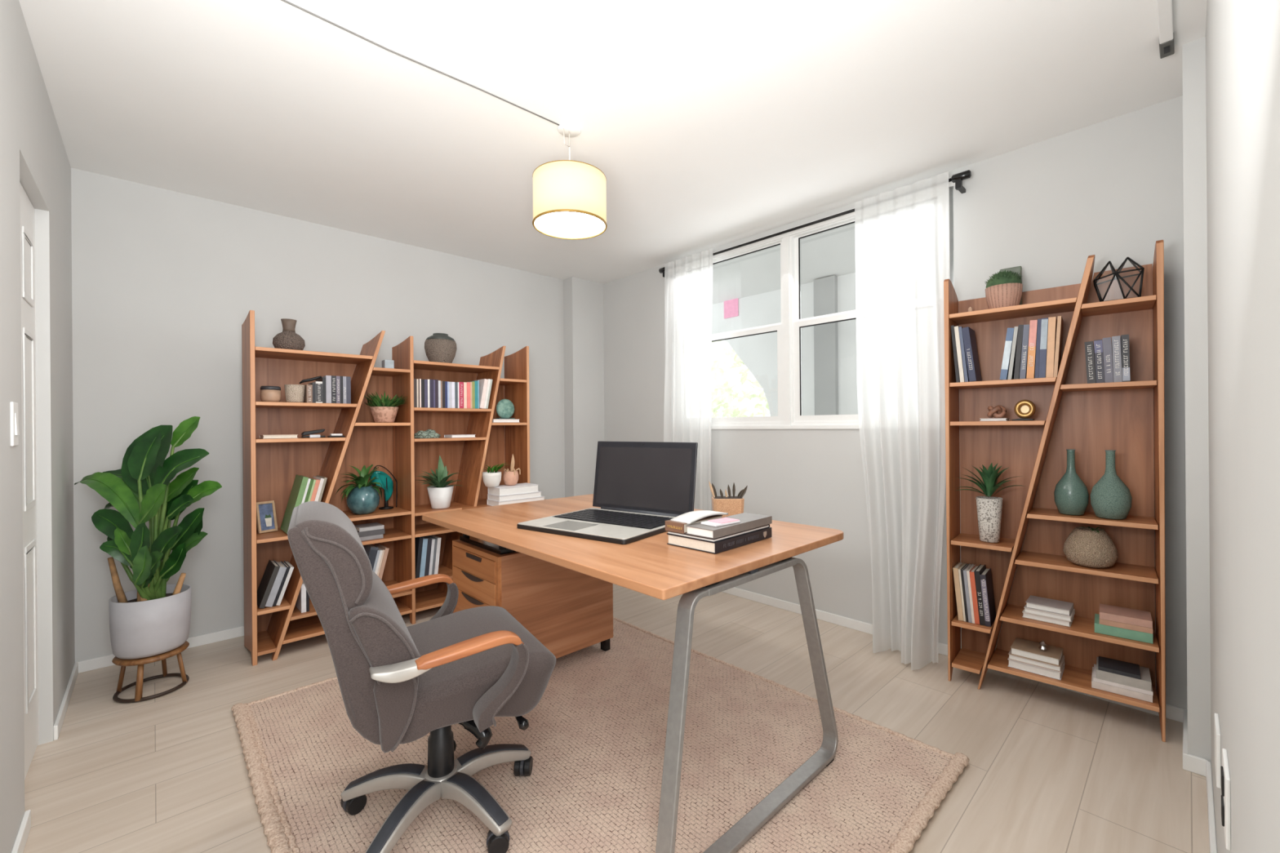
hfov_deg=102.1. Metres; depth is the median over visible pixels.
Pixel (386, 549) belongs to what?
book
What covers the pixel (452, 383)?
book
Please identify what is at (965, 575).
book
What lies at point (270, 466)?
bookcase
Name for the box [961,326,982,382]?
book
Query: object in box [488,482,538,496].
book
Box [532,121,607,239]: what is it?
pendant lamp
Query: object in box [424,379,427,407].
book
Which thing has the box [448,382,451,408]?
book
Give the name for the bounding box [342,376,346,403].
book
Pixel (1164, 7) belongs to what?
ceiling track
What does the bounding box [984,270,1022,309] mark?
potted plant
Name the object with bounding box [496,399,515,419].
disc
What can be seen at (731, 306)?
notice sign
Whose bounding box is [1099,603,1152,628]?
book
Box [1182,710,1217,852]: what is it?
baseboard
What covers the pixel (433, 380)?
book
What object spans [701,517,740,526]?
pad
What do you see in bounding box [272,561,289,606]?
book
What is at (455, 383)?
book
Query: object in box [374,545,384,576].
book
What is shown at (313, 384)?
book
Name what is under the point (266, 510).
print
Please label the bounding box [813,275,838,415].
column
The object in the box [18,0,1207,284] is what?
ceiling
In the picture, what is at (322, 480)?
book
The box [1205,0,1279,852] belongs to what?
wall
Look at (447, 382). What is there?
book
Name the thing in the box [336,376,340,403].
book
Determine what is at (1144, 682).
book
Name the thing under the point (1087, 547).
vase
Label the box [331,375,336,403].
book
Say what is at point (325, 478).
book
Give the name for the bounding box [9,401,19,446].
light switch
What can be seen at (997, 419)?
book
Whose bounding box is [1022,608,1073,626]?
book
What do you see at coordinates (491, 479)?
potted plant
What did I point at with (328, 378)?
book
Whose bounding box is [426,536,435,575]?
book
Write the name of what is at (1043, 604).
book
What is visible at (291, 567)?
book
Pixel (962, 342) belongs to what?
book
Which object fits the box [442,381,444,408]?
book
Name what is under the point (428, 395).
book
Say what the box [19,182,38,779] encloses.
door
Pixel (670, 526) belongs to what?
book
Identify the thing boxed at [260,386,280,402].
lidded jar
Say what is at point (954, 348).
book
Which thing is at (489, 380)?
book
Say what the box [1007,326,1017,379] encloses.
book
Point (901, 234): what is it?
curtain
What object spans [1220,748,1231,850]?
power outlet
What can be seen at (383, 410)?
potted plant
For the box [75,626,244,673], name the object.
baseboard
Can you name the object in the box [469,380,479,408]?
book
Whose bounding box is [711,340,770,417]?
shrub
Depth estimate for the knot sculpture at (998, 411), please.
2.28 m
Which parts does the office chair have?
arm, panel, arm, armrest, armrest, tilt lever, arm, seat, arm, knob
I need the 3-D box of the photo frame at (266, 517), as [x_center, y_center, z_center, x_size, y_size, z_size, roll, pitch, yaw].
[-1.999,0.483,2.766,0.054,0.162,0.087,0,0,33]
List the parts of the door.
panel moulding, panel moulding, panel moulding, panel moulding, panel moulding, panel moulding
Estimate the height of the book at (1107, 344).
0.176 m
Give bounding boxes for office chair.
[287,501,555,852]
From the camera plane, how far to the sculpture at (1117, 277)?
2.01 m
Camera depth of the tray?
2.40 m
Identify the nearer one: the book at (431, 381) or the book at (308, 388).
the book at (308, 388)
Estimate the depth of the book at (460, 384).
3.32 m
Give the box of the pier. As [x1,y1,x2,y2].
[1182,36,1211,763]
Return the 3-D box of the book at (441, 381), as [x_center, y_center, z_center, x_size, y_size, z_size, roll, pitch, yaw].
[-1.296,-0.200,3.290,0.010,0.168,0.160,0,0,-43]
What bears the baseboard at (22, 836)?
attached to the wall at (33, 153)
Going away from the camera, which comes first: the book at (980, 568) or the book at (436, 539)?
the book at (980, 568)
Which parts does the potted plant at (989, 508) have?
pot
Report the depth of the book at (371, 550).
2.97 m
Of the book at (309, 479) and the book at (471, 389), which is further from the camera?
the book at (471, 389)
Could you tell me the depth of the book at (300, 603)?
2.73 m
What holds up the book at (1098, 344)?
on the bookcase at (1093, 419)
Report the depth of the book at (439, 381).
3.22 m
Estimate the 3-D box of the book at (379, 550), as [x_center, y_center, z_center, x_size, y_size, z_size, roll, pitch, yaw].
[-1.595,0.848,3.034,0.079,0.267,0.191,0,0,-43]
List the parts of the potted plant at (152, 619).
cut stem, cut stem, cut stem, pot, cut stem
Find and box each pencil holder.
[708,480,747,517]
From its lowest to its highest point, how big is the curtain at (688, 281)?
2.380 m
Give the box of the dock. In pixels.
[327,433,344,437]
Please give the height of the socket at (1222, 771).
0.036 m
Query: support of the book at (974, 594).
on the bookcase at (1093, 419)
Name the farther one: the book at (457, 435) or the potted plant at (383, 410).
the book at (457, 435)
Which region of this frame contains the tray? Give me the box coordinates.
[459,535,515,555]
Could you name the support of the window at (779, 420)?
attached to the wall at (1110, 189)
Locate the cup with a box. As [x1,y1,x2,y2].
[284,384,305,402]
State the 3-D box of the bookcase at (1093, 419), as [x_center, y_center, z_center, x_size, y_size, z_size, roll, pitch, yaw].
[1.729,0.236,2.204,0.707,1.840,0.223,0,0,42]
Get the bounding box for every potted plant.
[74,416,222,659]
[335,464,382,514]
[364,391,407,422]
[417,455,463,508]
[482,462,508,487]
[502,454,520,485]
[956,462,1024,542]
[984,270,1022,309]
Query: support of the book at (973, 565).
on the bookcase at (1093, 419)
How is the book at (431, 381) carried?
on the bookcase at (270, 466)
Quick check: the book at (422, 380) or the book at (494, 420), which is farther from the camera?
the book at (494, 420)
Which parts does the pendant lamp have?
lamp shade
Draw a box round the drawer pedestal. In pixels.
[452,533,613,658]
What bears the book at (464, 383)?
on the bookcase at (270, 466)
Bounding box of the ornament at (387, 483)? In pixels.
[369,465,397,509]
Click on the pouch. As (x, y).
(317, 377)
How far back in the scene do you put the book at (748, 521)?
1.78 m
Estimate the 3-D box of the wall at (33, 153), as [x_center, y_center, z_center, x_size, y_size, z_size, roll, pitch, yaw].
[-1.444,-0.039,1.037,0.120,2.440,3.890,0,0,-43]
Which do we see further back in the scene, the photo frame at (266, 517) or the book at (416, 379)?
the book at (416, 379)
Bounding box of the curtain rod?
[658,169,971,277]
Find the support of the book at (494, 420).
on the bookcase at (270, 466)
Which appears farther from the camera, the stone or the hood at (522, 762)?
the stone
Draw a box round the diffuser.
[535,211,604,237]
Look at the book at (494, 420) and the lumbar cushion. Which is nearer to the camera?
the lumbar cushion
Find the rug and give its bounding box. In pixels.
[231,616,969,852]
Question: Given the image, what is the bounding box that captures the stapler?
[301,429,324,437]
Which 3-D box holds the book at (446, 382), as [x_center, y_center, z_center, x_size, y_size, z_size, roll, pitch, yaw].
[-1.277,-0.200,3.315,0.013,0.167,0.168,0,0,-43]
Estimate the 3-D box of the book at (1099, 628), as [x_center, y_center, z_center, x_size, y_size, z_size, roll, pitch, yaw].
[1.901,0.794,2.037,0.164,0.036,0.140,0,0,42]
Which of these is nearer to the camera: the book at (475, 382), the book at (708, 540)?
the book at (708, 540)
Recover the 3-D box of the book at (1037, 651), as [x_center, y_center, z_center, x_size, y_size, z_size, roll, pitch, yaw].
[1.699,0.963,2.214,0.164,0.030,0.140,0,0,44]
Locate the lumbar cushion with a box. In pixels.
[348,570,420,666]
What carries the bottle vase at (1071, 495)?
on the bookcase at (1093, 419)
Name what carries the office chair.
on the rug
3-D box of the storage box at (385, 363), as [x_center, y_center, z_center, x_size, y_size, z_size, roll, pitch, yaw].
[-1.498,-0.366,3.071,0.053,0.054,0.060,0,0,-43]
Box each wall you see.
[0,0,75,852]
[71,168,564,662]
[603,95,1187,709]
[711,250,954,416]
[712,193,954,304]
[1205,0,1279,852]
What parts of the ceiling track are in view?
rail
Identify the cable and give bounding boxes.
[281,0,559,125]
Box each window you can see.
[711,238,784,426]
[782,186,953,426]
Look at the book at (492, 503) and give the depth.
3.38 m
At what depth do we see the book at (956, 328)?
2.34 m
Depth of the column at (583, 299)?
4.44 m
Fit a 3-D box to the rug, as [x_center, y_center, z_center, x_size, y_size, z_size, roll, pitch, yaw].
[-0.284,1.159,1.960,1.815,0.030,2.222,0,0,-43]
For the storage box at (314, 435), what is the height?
0.016 m
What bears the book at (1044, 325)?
on the bookcase at (1093, 419)
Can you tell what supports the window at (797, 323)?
attached to the wall at (1110, 189)
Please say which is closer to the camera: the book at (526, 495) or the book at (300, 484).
the book at (300, 484)
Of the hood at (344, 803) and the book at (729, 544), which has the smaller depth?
the hood at (344, 803)
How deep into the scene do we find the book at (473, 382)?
3.38 m
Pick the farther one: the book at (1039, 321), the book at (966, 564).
the book at (966, 564)
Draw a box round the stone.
[413,429,440,438]
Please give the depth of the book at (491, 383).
3.45 m
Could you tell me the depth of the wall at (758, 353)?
4.59 m
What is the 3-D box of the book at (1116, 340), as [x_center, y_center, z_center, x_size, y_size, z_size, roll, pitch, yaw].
[1.888,-0.261,2.048,0.024,0.178,0.148,-2,-1,42]
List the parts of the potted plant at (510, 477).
pot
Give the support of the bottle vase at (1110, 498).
on the bookcase at (1093, 419)
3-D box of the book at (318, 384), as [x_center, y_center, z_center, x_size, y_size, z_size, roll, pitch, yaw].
[-1.784,-0.184,2.841,0.031,0.115,0.177,0,0,-43]
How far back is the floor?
1.89 m
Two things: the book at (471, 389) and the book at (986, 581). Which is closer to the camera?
the book at (986, 581)
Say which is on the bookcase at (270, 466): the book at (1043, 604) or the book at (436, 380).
the book at (436, 380)
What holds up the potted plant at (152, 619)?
on the plant stand
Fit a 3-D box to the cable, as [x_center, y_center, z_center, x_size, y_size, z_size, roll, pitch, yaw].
[-0.903,-1.258,1.661,1.538,0.008,0.014,0,0,-42]
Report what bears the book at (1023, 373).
on the bookcase at (1093, 419)
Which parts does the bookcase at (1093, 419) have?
shelf, shelf, shelf, shelf, shelf, shelf, panel, shelf, panel, shelf, shelf, shelf, shelf, shelf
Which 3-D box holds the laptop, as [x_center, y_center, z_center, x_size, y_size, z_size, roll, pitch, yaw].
[-0.131,0.247,2.218,0.565,0.347,0.550,0,0,35]
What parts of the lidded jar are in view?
lid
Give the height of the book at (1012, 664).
0.032 m
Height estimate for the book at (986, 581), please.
0.225 m
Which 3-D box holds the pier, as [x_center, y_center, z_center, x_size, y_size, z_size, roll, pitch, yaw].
[1.995,-0.066,1.855,0.390,2.440,0.053,0,0,-43]
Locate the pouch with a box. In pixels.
[299,375,321,383]
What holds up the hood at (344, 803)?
attached to the office chair
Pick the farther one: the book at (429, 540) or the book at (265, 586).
the book at (429, 540)
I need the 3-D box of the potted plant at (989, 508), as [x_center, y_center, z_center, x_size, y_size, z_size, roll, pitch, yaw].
[1.569,0.335,2.318,0.260,0.357,0.192,0,0,42]
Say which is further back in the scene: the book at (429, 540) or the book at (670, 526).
the book at (429, 540)
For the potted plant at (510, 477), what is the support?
on the book at (519, 488)
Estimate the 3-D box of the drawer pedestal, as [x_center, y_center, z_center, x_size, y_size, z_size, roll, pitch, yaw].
[-0.542,0.807,2.630,0.660,0.709,0.470,0,0,-43]
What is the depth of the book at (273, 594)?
2.65 m
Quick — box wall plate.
[1213,713,1221,788]
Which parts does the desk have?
leg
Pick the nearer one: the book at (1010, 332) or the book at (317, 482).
the book at (1010, 332)
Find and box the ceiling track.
[1155,0,1174,58]
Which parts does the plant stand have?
leg, leg, leg, leg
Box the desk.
[422,493,843,852]
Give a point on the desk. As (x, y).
(651, 566)
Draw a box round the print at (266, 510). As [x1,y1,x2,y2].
[258,502,275,530]
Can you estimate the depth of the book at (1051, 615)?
2.15 m
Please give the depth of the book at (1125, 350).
1.98 m
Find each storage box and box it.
[309,434,320,437]
[382,360,394,368]
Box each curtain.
[663,248,712,511]
[854,171,948,670]
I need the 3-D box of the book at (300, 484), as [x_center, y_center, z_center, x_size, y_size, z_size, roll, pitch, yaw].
[-1.863,0.415,2.786,0.099,0.297,0.193,0,0,-43]
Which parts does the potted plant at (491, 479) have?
pot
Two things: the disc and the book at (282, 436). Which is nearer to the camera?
the book at (282, 436)
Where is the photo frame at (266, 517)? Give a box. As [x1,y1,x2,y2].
[256,500,277,533]
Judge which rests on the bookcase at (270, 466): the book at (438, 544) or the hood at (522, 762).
the book at (438, 544)
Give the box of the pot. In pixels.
[985,282,1022,309]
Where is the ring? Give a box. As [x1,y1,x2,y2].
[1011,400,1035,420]
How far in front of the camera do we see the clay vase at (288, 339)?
2.74 m
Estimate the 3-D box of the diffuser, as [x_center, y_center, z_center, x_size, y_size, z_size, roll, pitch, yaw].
[-0.297,-0.849,2.200,0.292,0.018,0.292,0,0,-43]
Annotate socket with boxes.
[1220,766,1224,796]
[1221,795,1224,826]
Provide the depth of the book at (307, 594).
2.74 m
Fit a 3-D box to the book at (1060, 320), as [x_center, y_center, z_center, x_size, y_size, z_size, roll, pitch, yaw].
[1.750,-0.326,2.162,0.027,0.248,0.139,0,0,42]
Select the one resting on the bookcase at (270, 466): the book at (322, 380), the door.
the book at (322, 380)
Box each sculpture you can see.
[986,404,1006,417]
[1093,257,1144,302]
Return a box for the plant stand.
[111,640,189,702]
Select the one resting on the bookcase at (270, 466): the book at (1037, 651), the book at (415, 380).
the book at (415, 380)
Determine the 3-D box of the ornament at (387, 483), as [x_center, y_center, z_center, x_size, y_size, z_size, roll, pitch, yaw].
[-1.575,0.370,3.178,0.157,0.269,0.084,0,0,-43]
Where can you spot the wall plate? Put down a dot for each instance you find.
(1217, 729)
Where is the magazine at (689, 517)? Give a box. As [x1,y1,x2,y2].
[670,510,728,524]
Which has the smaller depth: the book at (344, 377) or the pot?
the pot
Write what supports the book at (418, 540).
on the bookcase at (270, 466)
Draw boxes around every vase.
[272,318,305,350]
[424,333,457,363]
[1053,448,1088,515]
[1062,526,1118,568]
[1090,449,1132,519]
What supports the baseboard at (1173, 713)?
attached to the wall at (1110, 189)
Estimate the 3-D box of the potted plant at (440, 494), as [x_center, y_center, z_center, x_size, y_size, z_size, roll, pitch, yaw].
[-1.274,0.351,3.314,0.315,0.335,0.314,0,0,-43]
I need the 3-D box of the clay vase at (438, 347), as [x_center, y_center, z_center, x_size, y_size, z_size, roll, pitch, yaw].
[-1.287,-0.498,3.339,0.196,0.196,0.196,0,0,-43]
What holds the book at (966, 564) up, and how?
on the bookcase at (1093, 419)
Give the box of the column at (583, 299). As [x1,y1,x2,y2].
[563,276,604,497]
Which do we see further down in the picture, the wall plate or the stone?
the wall plate
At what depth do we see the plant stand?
2.28 m
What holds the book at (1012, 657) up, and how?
on the book at (1012, 664)
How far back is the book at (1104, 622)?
1.98 m
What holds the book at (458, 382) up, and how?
on the bookcase at (270, 466)
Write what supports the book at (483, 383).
on the bookcase at (270, 466)
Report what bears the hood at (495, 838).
attached to the office chair
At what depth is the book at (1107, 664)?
2.02 m
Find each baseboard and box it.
[11,662,78,852]
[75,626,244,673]
[722,586,1187,722]
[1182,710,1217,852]
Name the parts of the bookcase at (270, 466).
shelf, shelf, shelf, shelf, panel, shelf, shelf, shelf, shelf, panel, shelf, shelf, shelf, shelf, shelf, shelf, shelf, shelf, panel, shelf, shelf, shelf, shelf, panel, shelf, shelf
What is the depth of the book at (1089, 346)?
2.05 m
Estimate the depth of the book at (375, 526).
2.98 m
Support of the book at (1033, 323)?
on the bookcase at (1093, 419)
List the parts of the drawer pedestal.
drawer, handle, handle, handle, drawer, drawer, frame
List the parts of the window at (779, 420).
sash, sash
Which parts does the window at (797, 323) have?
sash, sash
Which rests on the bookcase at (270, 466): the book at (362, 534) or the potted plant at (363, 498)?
the potted plant at (363, 498)
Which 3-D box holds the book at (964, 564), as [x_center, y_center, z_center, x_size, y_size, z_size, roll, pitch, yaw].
[1.507,0.766,2.396,0.028,0.232,0.140,0,0,42]
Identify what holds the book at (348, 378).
on the bookcase at (270, 466)
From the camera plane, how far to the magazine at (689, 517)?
1.85 m
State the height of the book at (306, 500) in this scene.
0.279 m
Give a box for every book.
[257,560,279,608]
[259,434,297,438]
[265,560,286,607]
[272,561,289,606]
[275,560,293,605]
[280,474,308,533]
[295,582,306,613]
[301,478,311,503]
[303,384,312,402]
[304,479,313,502]
[306,590,309,611]
[307,477,315,502]
[308,381,322,403]
[309,382,315,403]
[310,477,319,501]
[312,475,324,501]
[315,377,326,403]
[315,475,327,502]
[321,375,331,403]
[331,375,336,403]
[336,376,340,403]
[340,376,342,403]
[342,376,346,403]
[346,376,351,404]
[354,522,384,532]
[356,528,384,537]
[359,533,382,541]
[363,544,377,570]
[373,549,380,572]
[374,542,389,579]
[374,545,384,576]
[374,548,382,574]
[413,378,417,407]
[414,537,422,578]
[416,378,418,407]
[417,378,419,407]
[419,378,421,407]
[419,536,427,577]
[421,379,424,407]
[422,536,431,576]
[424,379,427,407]
[426,535,437,574]
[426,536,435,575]
[427,379,430,407]
[429,379,433,408]
[430,534,440,574]
[432,379,435,408]
[435,379,438,408]
[438,380,440,408]
[440,381,442,408]
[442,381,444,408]
[444,381,447,408]
[444,434,475,437]
[447,382,448,408]
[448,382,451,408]
[451,382,454,408]
[454,382,457,408]
[457,382,459,408]
[458,382,463,408]
[463,382,466,408]
[466,382,471,408]
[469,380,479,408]
[470,381,478,408]
[470,382,472,408]
[471,381,475,408]
[476,378,488,408]
[483,378,490,408]
[485,378,492,408]
[487,491,542,501]
[487,496,545,506]
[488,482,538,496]
[492,418,519,422]
[665,515,723,533]
[666,524,769,542]
[666,527,771,554]
[685,512,772,538]
[951,324,959,382]
[952,561,964,621]
[954,325,964,382]
[958,326,969,382]
[958,563,966,621]
[960,563,968,622]
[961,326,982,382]
[963,564,973,622]
[966,564,975,623]
[969,564,979,624]
[974,564,986,625]
[979,417,1009,421]
[980,568,995,626]
[1000,328,1013,380]
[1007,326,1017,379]
[1007,658,1064,680]
[1008,648,1064,672]
[1010,637,1062,666]
[1013,324,1023,379]
[1019,324,1029,378]
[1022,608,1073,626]
[1023,604,1075,622]
[1025,595,1073,616]
[1026,320,1037,378]
[1035,318,1041,377]
[1038,317,1048,377]
[1045,316,1057,377]
[1053,315,1063,377]
[1084,341,1096,383]
[1091,666,1152,702]
[1093,339,1104,382]
[1093,664,1153,695]
[1094,613,1152,644]
[1096,657,1151,691]
[1097,656,1140,679]
[1098,617,1152,634]
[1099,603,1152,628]
[1102,337,1113,382]
[1111,335,1122,382]
[1120,334,1130,382]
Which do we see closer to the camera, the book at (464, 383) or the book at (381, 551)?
the book at (381, 551)
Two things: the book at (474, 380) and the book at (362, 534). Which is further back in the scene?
the book at (474, 380)
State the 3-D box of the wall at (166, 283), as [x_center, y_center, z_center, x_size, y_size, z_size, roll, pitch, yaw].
[-1.619,-0.037,3.628,3.460,2.440,0.120,0,0,-43]
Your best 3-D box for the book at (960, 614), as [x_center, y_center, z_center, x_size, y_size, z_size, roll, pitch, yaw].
[1.494,0.763,2.404,0.040,0.237,0.138,0,0,42]
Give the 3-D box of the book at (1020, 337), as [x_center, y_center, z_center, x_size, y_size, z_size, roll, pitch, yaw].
[1.658,-0.317,2.252,0.035,0.231,0.152,0,0,42]
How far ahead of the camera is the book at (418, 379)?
3.14 m
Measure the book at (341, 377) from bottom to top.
0.150 m
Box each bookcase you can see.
[241,310,529,666]
[943,240,1165,742]
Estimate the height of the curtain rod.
0.074 m
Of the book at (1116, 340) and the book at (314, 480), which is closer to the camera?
the book at (1116, 340)
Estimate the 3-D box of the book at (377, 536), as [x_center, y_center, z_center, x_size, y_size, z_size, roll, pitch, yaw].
[-1.584,0.637,3.002,0.135,0.022,0.130,0,0,-43]
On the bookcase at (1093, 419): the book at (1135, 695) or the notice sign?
the book at (1135, 695)
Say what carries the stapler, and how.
on the bookcase at (270, 466)
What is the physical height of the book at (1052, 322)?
0.248 m
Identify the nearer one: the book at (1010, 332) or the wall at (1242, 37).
the wall at (1242, 37)
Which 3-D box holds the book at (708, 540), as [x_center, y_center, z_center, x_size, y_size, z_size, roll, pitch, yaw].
[0.291,0.373,1.885,0.205,0.011,0.350,0,0,45]
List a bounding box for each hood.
[342,800,347,812]
[486,831,509,847]
[520,760,524,776]
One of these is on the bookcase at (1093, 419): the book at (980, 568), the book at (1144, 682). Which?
the book at (980, 568)
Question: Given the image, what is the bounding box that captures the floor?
[22,583,1209,852]
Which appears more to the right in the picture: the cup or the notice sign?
the notice sign
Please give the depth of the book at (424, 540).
3.16 m
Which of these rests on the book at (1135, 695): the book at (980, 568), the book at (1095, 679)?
the book at (1095, 679)
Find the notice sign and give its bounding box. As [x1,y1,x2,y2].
[724,297,738,318]
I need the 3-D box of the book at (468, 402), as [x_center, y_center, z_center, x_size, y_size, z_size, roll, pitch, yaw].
[-1.170,-0.202,3.416,0.024,0.170,0.174,0,0,-43]
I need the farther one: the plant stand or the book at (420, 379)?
the book at (420, 379)
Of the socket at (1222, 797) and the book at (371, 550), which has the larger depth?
the book at (371, 550)
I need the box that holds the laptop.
[516,440,697,544]

